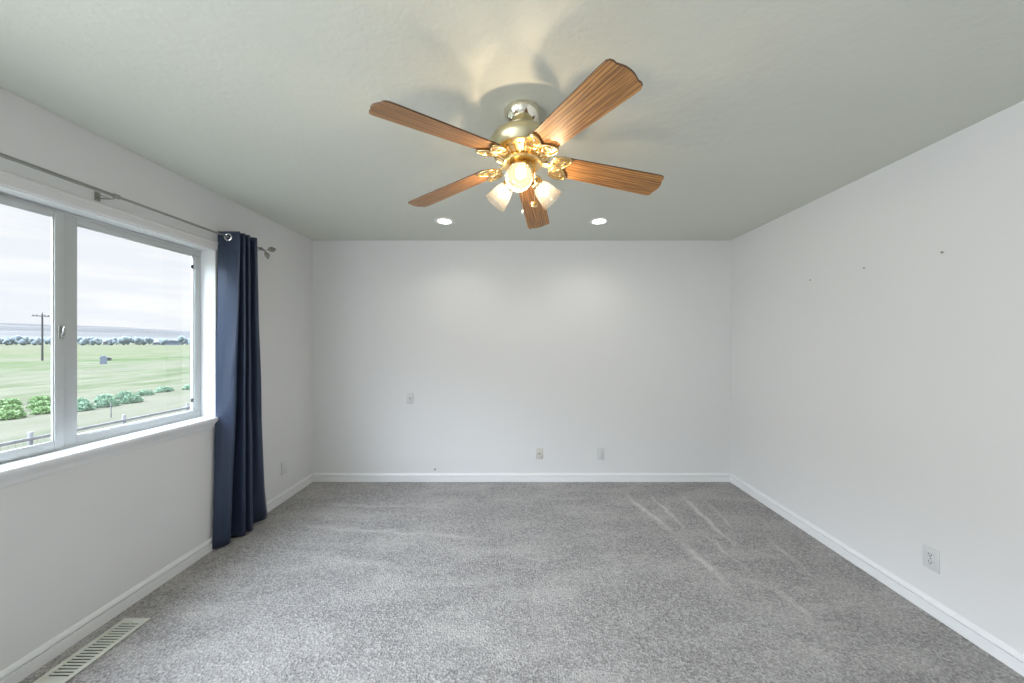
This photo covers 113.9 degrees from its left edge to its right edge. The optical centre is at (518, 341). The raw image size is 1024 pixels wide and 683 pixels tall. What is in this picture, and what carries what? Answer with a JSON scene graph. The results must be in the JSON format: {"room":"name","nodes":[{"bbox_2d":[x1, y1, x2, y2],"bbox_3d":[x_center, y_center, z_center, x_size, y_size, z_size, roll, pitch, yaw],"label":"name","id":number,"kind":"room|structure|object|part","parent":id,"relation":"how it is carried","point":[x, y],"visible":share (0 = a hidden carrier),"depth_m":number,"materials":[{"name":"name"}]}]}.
{"room":"empty bedroom","nodes":[
{"label":"empty bedroom","id":0,"kind":"room"},
{"bbox_2d":[0,87,311,670],"bbox_3d":[-2.154,0.194,0.487,0.130,2.440,6.034,0,0,0],"label":"wall","id":1,"kind":"structure","parent":0,"point":[73,541],"depth_m":1.78,"materials":[{"name":"paint"}]},
{"bbox_2d":[0,170,217,487],"bbox_3d":[-2.136,-0.051,1.571,0.166,1.280,1.581,0,0,0],"label":"window","id":2,"kind":"structure","parent":1,"relation":"in","point":[67,449],"depth_m":1.64,"materials":[{"name":"white plastic"}]},
{"bbox_3d":[-2.178,-0.056,1.225,0.016,1.114,0.730,0,0,0],"label":"sash","id":3,"kind":"part","parent":2,"relation":"part of","materials":[{"name":"white plastic"}]},
{"bbox_3d":[-2.131,0.551,1.571,0.156,0.075,1.581,0,0,0],"label":"sill","id":4,"kind":"part","parent":2,"relation":"part of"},
{"bbox_3d":[-2.081,-0.663,1.571,0.016,0.055,1.561,0,0,0],"label":"head casing","id":5,"kind":"part","parent":2,"relation":"part of","materials":[{"name":"paint"}]},
{"bbox_2d":[0,152,275,258],"bbox_3d":[-2.033,-0.710,1.587,0.112,0.111,2.274,0,0,0],"label":"curtain rod","id":6,"kind":"object","parent":1,"relation":"attached to","point":[97,195],"visible":0.8,"depth_m":1.64,"materials":[{"name":"silver metal"}]},
{"bbox_2d":[212,231,267,548],"bbox_3d":[-1.999,0.320,2.470,0.157,2.172,0.434,0,0,0],"label":"curtain","id":7,"kind":"object","parent":6,"relation":"hanging from","point":[239,484],"visible":1,"depth_m":2.35,"materials":[{"name":"blue fabric"}]},
{"bbox_2d":[0,473,312,682],"bbox_3d":[-2.082,1.371,0.487,0.015,0.085,5.774,0,0,0],"label":"baseboard","id":8,"kind":"structure","parent":1,"relation":"attached to","point":[19,670],"depth_m":1.68,"materials":[{"name":"white wood"}]},
{"bbox_2d":[281,460,286,474],"bbox_3d":[-2.084,1.119,2.963,0.009,0.114,0.070,0,0,0],"label":"wall outlet","id":9,"kind":"object","parent":1,"relation":"attached to","point":[284,463],"visible":1,"depth_m":2.96,"materials":[{"name":"white plastic"}]},
{"bbox_2d":[0,0,1023,240],"bbox_3d":[0.029,-1.126,0.487,4.497,0.200,6.034,0,0,0],"label":"ceiling","id":10,"kind":"structure","parent":0,"point":[750,113],"depth_m":1.36,"materials":[{"name":"white paint"}]},
{"bbox_2d":[434,217,454,224],"bbox_3d":[-0.630,-1.019,2.833,0.174,0.014,0.174,0,0,0],"label":"recessed light","id":11,"kind":"object","parent":10,"relation":"in","point":[442,220],"visible":1,"depth_m":2.81,"materials":[{"name":"white"}]},
{"bbox_2d":[369,58,663,228],"bbox_3d":[0.049,-0.789,1.510,1.236,0.473,1.243,0,0,0],"label":"ceiling fan","id":12,"kind":"object","parent":10,"relation":"hanging from","point":[522,145],"visible":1,"depth_m":1.37,"materials":[{"name":"brown wood"}]},
{"bbox_3d":[-0.280,-0.764,1.200,0.487,0.006,0.138,-10,19,-43],"label":"blade","id":13,"kind":"part","parent":12,"relation":"part of","materials":[{"name":"brown wood"}]},
{"bbox_3d":[-0.346,-0.764,1.681,0.487,0.006,0.138,-8,8,28],"label":"blade","id":14,"kind":"part","parent":12,"relation":"part of","materials":[{"name":"brown wood"}]},
{"bbox_3d":[-0.042,-0.720,1.529,0.056,0.055,0.055,0,0,0],"label":"lamp arm","id":15,"kind":"part","parent":12,"relation":"part of","materials":[{"name":"gold metal"}]},
{"bbox_3d":[0.009,-0.720,1.416,0.058,0.055,0.054,0,0,0],"label":"lamp arm","id":16,"kind":"part","parent":12,"relation":"part of","materials":[{"name":"white glass"}]},
{"bbox_3d":[0.090,-0.764,1.892,0.138,0.006,0.487,-12,-9,8],"label":"blade","id":17,"kind":"part","parent":12,"relation":"part of","materials":[{"name":"brown wood"}]},
{"bbox_3d":[0.070,-0.598,1.451,0.031,0.026,0.008,0,0,0],"label":"chain pull","id":18,"kind":"part","parent":12,"relation":"part of","materials":[{"name":"gold metal"}]},
{"bbox_3d":[0.082,-0.720,1.517,0.056,0.055,0.057,0,0,0],"label":"lamp arm","id":19,"kind":"part","parent":12,"relation":"part of","materials":[{"name":"gold metal"}]},
{"bbox_3d":[0.197,-0.764,1.115,0.138,0.006,0.487,13,1,-27],"label":"blade","id":20,"kind":"part","parent":12,"relation":"part of","materials":[{"name":"brown wood"}]},
{"bbox_3d":[0.425,-0.764,1.542,0.487,0.006,0.138,7,-13,-8],"label":"blade","id":21,"kind":"part","parent":12,"relation":"part of","materials":[{"name":"brown wood"}]},
{"bbox_2d":[589,217,609,224],"bbox_3d":[0.685,-1.019,2.833,0.174,0.014,0.174,0,0,0],"label":"recessed light","id":22,"kind":"object","parent":10,"relation":"in","point":[601,220],"visible":1,"depth_m":2.81,"materials":[{"name":"white"}]},
{"bbox_2d":[312,241,729,475],"bbox_3d":[0.029,0.194,3.439,4.237,2.440,0.130,0,0,0],"label":"wall","id":23,"kind":"structure","parent":0,"point":[505,351],"depth_m":3.37,"materials":[{"name":"paint"}]},
{"bbox_2d":[407,393,413,403],"bbox_3d":[-1.096,0.571,3.365,0.070,0.114,0.017,0,0,0],"label":"plate","id":24,"kind":"object","parent":23,"relation":"attached to","point":[410,396],"visible":1,"depth_m":3.37,"materials":[{"name":"white plastic"}]},
{"bbox_2d":[313,473,729,481],"bbox_3d":[0.029,1.371,3.366,4.207,0.085,0.015,0,0,0],"label":"baseboard","id":25,"kind":"structure","parent":23,"relation":"attached to","point":[318,477],"depth_m":3.36,"materials":[{"name":"white wood"}]},
{"bbox_2d":[536,448,542,458],"bbox_3d":[0.212,1.130,3.365,0.070,0.114,0.017,0,0,0],"label":"plate","id":26,"kind":"object","parent":23,"relation":"attached to","point":[539,451],"visible":1,"depth_m":3.37,"materials":[{"name":"beige plastic"}]},
{"bbox_2d":[597,448,603,459],"bbox_3d":[0.830,1.133,3.369,0.072,0.122,0.009,0,0,0],"label":"wall outlet","id":27,"kind":"object","parent":23,"relation":"attached to","point":[600,451],"visible":1,"depth_m":3.37,"materials":[{"name":"white plastic"}]},
{"bbox_2d":[19,482,1023,682],"bbox_3d":[0.029,1.514,0.487,4.497,0.200,6.034,0,0,0],"label":"floor","id":28,"kind":"structure","parent":0,"point":[339,582],"depth_m":1.81,"materials":[{"name":"grey carpet"}]},
{"bbox_2d":[33,618,150,682],"bbox_3d":[-1.938,1.406,1.533,0.132,0.016,0.326,0,0,0],"label":"floor vent","id":29,"kind":"object","parent":28,"relation":"in","point":[70,667],"visible":1,"depth_m":1.51,"materials":[{"name":"beige metal"}]},
{"bbox_2d":[730,101,1023,653],"bbox_3d":[2.213,0.194,0.487,0.130,2.440,6.034,0,0,0],"label":"wall","id":30,"kind":"structure","parent":0,"point":[881,404],"depth_m":1.85,"materials":[{"name":"paint"}]},
{"bbox_2d":[730,473,1023,676],"bbox_3d":[2.140,1.371,0.487,0.015,0.085,5.774,0,0,0],"label":"baseboard","id":31,"kind":"structure","parent":30,"relation":"attached to","point":[1014,659],"depth_m":1.84,"materials":[{"name":"white wood"}]},
{"bbox_2d":[923,544,939,573],"bbox_3d":[2.143,1.127,1.731,0.009,0.114,0.070,0,0,0],"label":"wall outlet","id":32,"kind":"object","parent":30,"relation":"attached to","point":[931,557],"visible":1,"depth_m":1.73,"materials":[{"name":"white plastic"}]},
{"bbox_2d":[926,558,933,565],"bbox_3d":[2.140,1.147,1.731,0.003,0.027,0.033,0,0,0],"label":"receptacle","id":33,"kind":"object","parent":32,"relation":"attached to","point":[929,561],"depth_m":1.73,"materials":[{"name":"white plastic"}]},
{"bbox_2d":[926,551,933,558],"bbox_3d":[2.140,1.107,1.731,0.003,0.027,0.033,0,0,0],"label":"receptacle","id":34,"kind":"object","parent":32,"relation":"attached to","point":[929,554],"depth_m":1.73,"materials":[{"name":"white plastic"}]},
{"label":"outside","id":35,"kind":"structure","parent":0,"visible":0},
{"bbox_2d":[0,343,189,451],"bbox_3d":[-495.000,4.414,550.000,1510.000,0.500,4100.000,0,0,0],"label":"ground","id":36,"kind":"structure","parent":35,"point":[132,367],"depth_m":36.78,"materials":[{"name":"green plant"}]},
{"bbox_2d":[2,339,10,344],"bbox_3d":[-609.770,0.451,396.449,6.633,8.224,5.989,0,0,26],"label":"tree","id":37,"kind":"object","parent":36,"relation":"on","point":[7,341],"visible":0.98,"depth_m":395.61,"materials":[{"name":"green plant"}]},
{"bbox_2d":[5,336,16,344],"bbox_3d":[-669.835,-1.436,439.895,9.031,12.401,10.002,0,0,-12],"label":"tree","id":38,"kind":"object","parent":36,"relation":"on","point":[12,339],"visible":0.72,"depth_m":439.29,"materials":[{"name":"green plant"}]},
{"bbox_2d":[0,398,22,405],"bbox_3d":[-33.054,3.911,21.595,1.076,0.554,1.025,0,0,-40],"label":"shrub","id":39,"kind":"object","parent":36,"relation":"on","point":[6,401],"visible":0.86,"depth_m":21.50,"materials":[{"name":"green plant"}]},
{"bbox_2d":[0,403,23,410],"bbox_3d":[-29.988,3.909,19.584,1.084,0.558,1.032,0,0,-18],"label":"shrub","id":40,"kind":"object","parent":36,"relation":"on","point":[12,406],"visible":0.67,"depth_m":19.52,"materials":[{"name":"green plant"}]},
{"bbox_2d":[0,409,27,419],"bbox_3d":[-27.486,3.901,18.018,1.119,0.576,1.066,0,0,-20],"label":"shrub","id":41,"kind":"object","parent":36,"relation":"on","point":[6,414],"visible":1,"depth_m":17.90,"materials":[{"name":"green plant"}]},
{"bbox_2d":[15,335,28,344],"bbox_3d":[-590.264,-1.610,396.146,9.313,12.788,10.314,0,0,38],"label":"tree","id":42,"kind":"object","parent":36,"relation":"on","point":[21,340],"visible":0.98,"depth_m":394.36,"materials":[{"name":"green plant"}]},
{"bbox_2d":[29,338,38,344],"bbox_3d":[-576.106,-0.023,396.144,6.752,9.272,7.478,0,0,40],"label":"tree","id":43,"kind":"object","parent":36,"relation":"on","point":[32,341],"visible":0.98,"depth_m":394.84,"materials":[{"name":"green plant"}]},
{"bbox_2d":[26,400,50,408],"bbox_3d":[-29.912,3.917,20.848,1.000,0.540,1.050,0,0,-25],"label":"shrub","id":44,"kind":"object","parent":36,"relation":"on","point":[38,403],"visible":0.68,"depth_m":20.68,"materials":[{"name":"green plant"}]},
{"bbox_2d":[28,395,50,402],"bbox_3d":[-32.985,3.923,22.967,1.023,0.526,0.974,0,0,-20],"label":"shrub","id":45,"kind":"object","parent":36,"relation":"on","point":[42,397],"visible":0.91,"depth_m":22.78,"materials":[{"name":"green plant"}]},
{"bbox_2d":[29,405,50,414],"bbox_3d":[-27.568,3.932,19.344,0.986,0.507,0.939,0,0,-24],"label":"shrub","id":46,"kind":"object","parent":36,"relation":"on","point":[42,409],"visible":0.86,"depth_m":19.13,"materials":[{"name":"green plant"}]},
{"bbox_2d":[32,312,49,360],"bbox_3d":[-105.473,-1.222,73.661,3.680,10.771,0.510,0,0,0],"label":"utility pole","id":47,"kind":"object","parent":36,"relation":"on","point":[41,315],"visible":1,"depth_m":73.63,"materials":[{"name":"brown wood"}]},
{"bbox_2d":[77,337,87,344],"bbox_3d":[-517.805,-0.802,395.981,8.870,10.998,8.010,0,0,-24],"label":"tree","id":48,"kind":"object","parent":36,"relation":"on","point":[82,341],"visible":0.98,"depth_m":393.97,"materials":[{"name":"green plant"}]},
{"bbox_2d":[77,397,89,402],"bbox_3d":[-28.956,3.920,21.980,0.995,0.524,0.927,0,0,23],"label":"shrub","id":49,"kind":"object","parent":36,"relation":"on","point":[82,398],"visible":0.33,"depth_m":21.98,"materials":[{"name":"green plant"}]},
{"bbox_2d":[77,401,95,410],"bbox_3d":[-26.478,3.883,20.198,1.066,0.602,1.144,0,0,-18],"label":"shrub","id":50,"kind":"object","parent":36,"relation":"on","point":[81,406],"visible":0.8,"depth_m":20.14,"materials":[{"name":"green plant"}]},
{"bbox_2d":[89,339,98,344],"bbox_3d":[-505.192,0.351,395.939,6.149,8.444,6.810,0,0,-22],"label":"tree","id":51,"kind":"object","parent":36,"relation":"on","point":[92,341],"visible":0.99,"depth_m":394.93,"materials":[{"name":"green plant"}]},
{"bbox_2d":[0,403,189,448],"bbox_3d":[-15.082,3.474,15.184,0.149,1.380,14.749,0,0,0],"label":"fence","id":52,"kind":"object","parent":36,"relation":"on","point":[30,439],"visible":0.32,"depth_m":11.80,"materials":[{"name":"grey wood"}]},
{"bbox_3d":[-15.026,2.997,9.084,0.038,0.095,2.440,0,0,0],"label":"rail","id":53,"kind":"part","parent":52,"relation":"part of","materials":[{"name":"white wood"}]},
{"bbox_3d":[-15.100,3.474,10.304,0.112,1.380,0.109,0,0,0],"label":"post","id":54,"kind":"part","parent":52,"relation":"part of","materials":[{"name":"white wood"}]},
{"bbox_3d":[-15.026,2.997,11.524,0.038,0.095,2.440,0,0,0],"label":"rail","id":55,"kind":"part","parent":52,"relation":"part of","materials":[{"name":"white wood"}]},
{"bbox_3d":[-15.026,2.997,13.964,0.038,0.095,2.440,0,0,0],"label":"rail","id":56,"kind":"part","parent":52,"relation":"part of","materials":[{"name":"white wood"}]},
{"bbox_2d":[94,338,101,344],"bbox_3d":[-556.967,-0.489,440.465,7.504,10.304,8.311,0,0,-17],"label":"tree","id":57,"kind":"object","parent":36,"relation":"on","point":[97,339],"visible":0.62,"depth_m":440.37,"materials":[{"name":"green plant"}]},
{"bbox_2d":[100,355,106,363],"bbox_3d":[-78.249,3.364,62.773,1.102,1.600,0.952,0,0,39],"label":"shed","id":58,"kind":"object","parent":36,"relation":"on","point":[103,359],"visible":0.92,"depth_m":62.46,"materials":[{"name":"blue metal"}]},
{"bbox_2d":[92,393,116,401],"bbox_3d":[-29.013,3.891,23.334,1.037,0.586,1.114,0,0,38],"label":"shrub","id":59,"kind":"object","parent":36,"relation":"on","point":[99,397],"visible":0.64,"depth_m":23.16,"materials":[{"name":"green plant"}]},
{"bbox_2d":[94,398,120,407],"bbox_3d":[-26.502,3.875,21.473,1.100,0.621,1.181,0,0,-3],"label":"shrub","id":60,"kind":"object","parent":36,"relation":"on","point":[105,402],"visible":0.96,"depth_m":21.29,"materials":[{"name":"green plant"}]},
{"bbox_2d":[106,337,116,344],"bbox_3d":[-483.965,-0.485,396.162,7.498,10.295,8.303,0,0,32],"label":"tree","id":61,"kind":"object","parent":36,"relation":"on","point":[110,341],"visible":0.98,"depth_m":395.03,"materials":[{"name":"green plant"}]},
{"bbox_2d":[117,336,128,344],"bbox_3d":[-469.095,-1.464,396.078,8.883,11.256,9.993,0,0,-12],"label":"tree","id":62,"kind":"object","parent":36,"relation":"on","point":[122,340],"visible":0.99,"depth_m":393.11,"materials":[{"name":"green plant"}]},
{"bbox_2d":[115,391,133,398],"bbox_3d":[-29.070,3.884,24.609,1.062,0.600,1.140,0,0,7],"label":"shrub","id":63,"kind":"object","parent":36,"relation":"on","point":[121,394],"visible":0.62,"depth_m":24.38,"materials":[{"name":"green plant"}]},
{"bbox_2d":[119,393,143,403],"bbox_3d":[-26.549,3.861,22.802,1.237,0.651,1.152,0,0,-1],"label":"shrub","id":64,"kind":"object","parent":36,"relation":"on","point":[132,398],"visible":0.99,"depth_m":22.63,"materials":[{"name":"green plant"}]},
{"bbox_2d":[134,337,144,344],"bbox_3d":[-451.690,-0.902,396.316,7.996,10.131,8.995,0,0,2],"label":"tree","id":65,"kind":"object","parent":36,"relation":"on","point":[138,340],"visible":0.99,"depth_m":394.74,"materials":[{"name":"green plant"}]},
{"bbox_2d":[135,390,154,395],"bbox_3d":[-29.139,3.949,25.973,1.068,0.461,1.147,0,0,31],"label":"shrub","id":66,"kind":"object","parent":36,"relation":"on","point":[143,392],"visible":0.98,"depth_m":25.80,"materials":[{"name":"green plant"}]},
{"bbox_2d":[142,337,148,344],"bbox_3d":[-495.393,-0.855,440.352,8.965,11.116,8.096,0,0,-31],"label":"tree","id":67,"kind":"object","parent":36,"relation":"on","point":[146,339],"visible":0.49,"depth_m":440.10,"materials":[{"name":"green plant"}]},
{"bbox_2d":[147,337,153,343],"bbox_3d":[-559.741,-1.583,504.327,9.071,11.494,10.205,0,0,-11],"label":"tree","id":68,"kind":"object","parent":36,"relation":"on","point":[150,340],"visible":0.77,"depth_m":503.28,"materials":[{"name":"green plant"}]},
{"bbox_2d":[159,338,167,344],"bbox_3d":[-422.803,-0.073,396.318,7.522,8.473,6.687,0,0,11],"label":"tree","id":69,"kind":"object","parent":36,"relation":"on","point":[162,341],"visible":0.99,"depth_m":394.55,"materials":[{"name":"green plant"}]},
{"bbox_2d":[154,386,173,392],"bbox_3d":[-29.579,3.928,27.790,1.172,0.506,1.259,0,0,-19],"label":"shrub","id":70,"kind":"object","parent":36,"relation":"on","point":[167,388],"visible":1,"depth_m":27.61,"materials":[{"name":"green plant"}]},
{"bbox_2d":[164,340,180,344],"bbox_3d":[-472.638,0.864,454.223,22.040,6.600,19.040,0,0,44],"label":"barn","id":71,"kind":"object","parent":36,"relation":"on","point":[170,342],"visible":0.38,"depth_m":447.63,"materials":[{"name":"blue"}]},
{"bbox_2d":[177,336,187,343],"bbox_3d":[-445.069,-2.041,440.351,9.793,12.409,11.017,0,0,-2],"label":"tree","id":72,"kind":"object","parent":36,"relation":"on","point":[181,339],"visible":1,"depth_m":438.27,"materials":[{"name":"green plant"}]},
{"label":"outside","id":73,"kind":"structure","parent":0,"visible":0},
{"bbox_2d":[0,323,189,342],"bbox_3d":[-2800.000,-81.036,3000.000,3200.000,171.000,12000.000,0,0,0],"label":"hills","id":74,"kind":"structure","parent":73,"point":[9,330],"depth_m":2159.90,"materials":[{"name":"white"}]}
]}

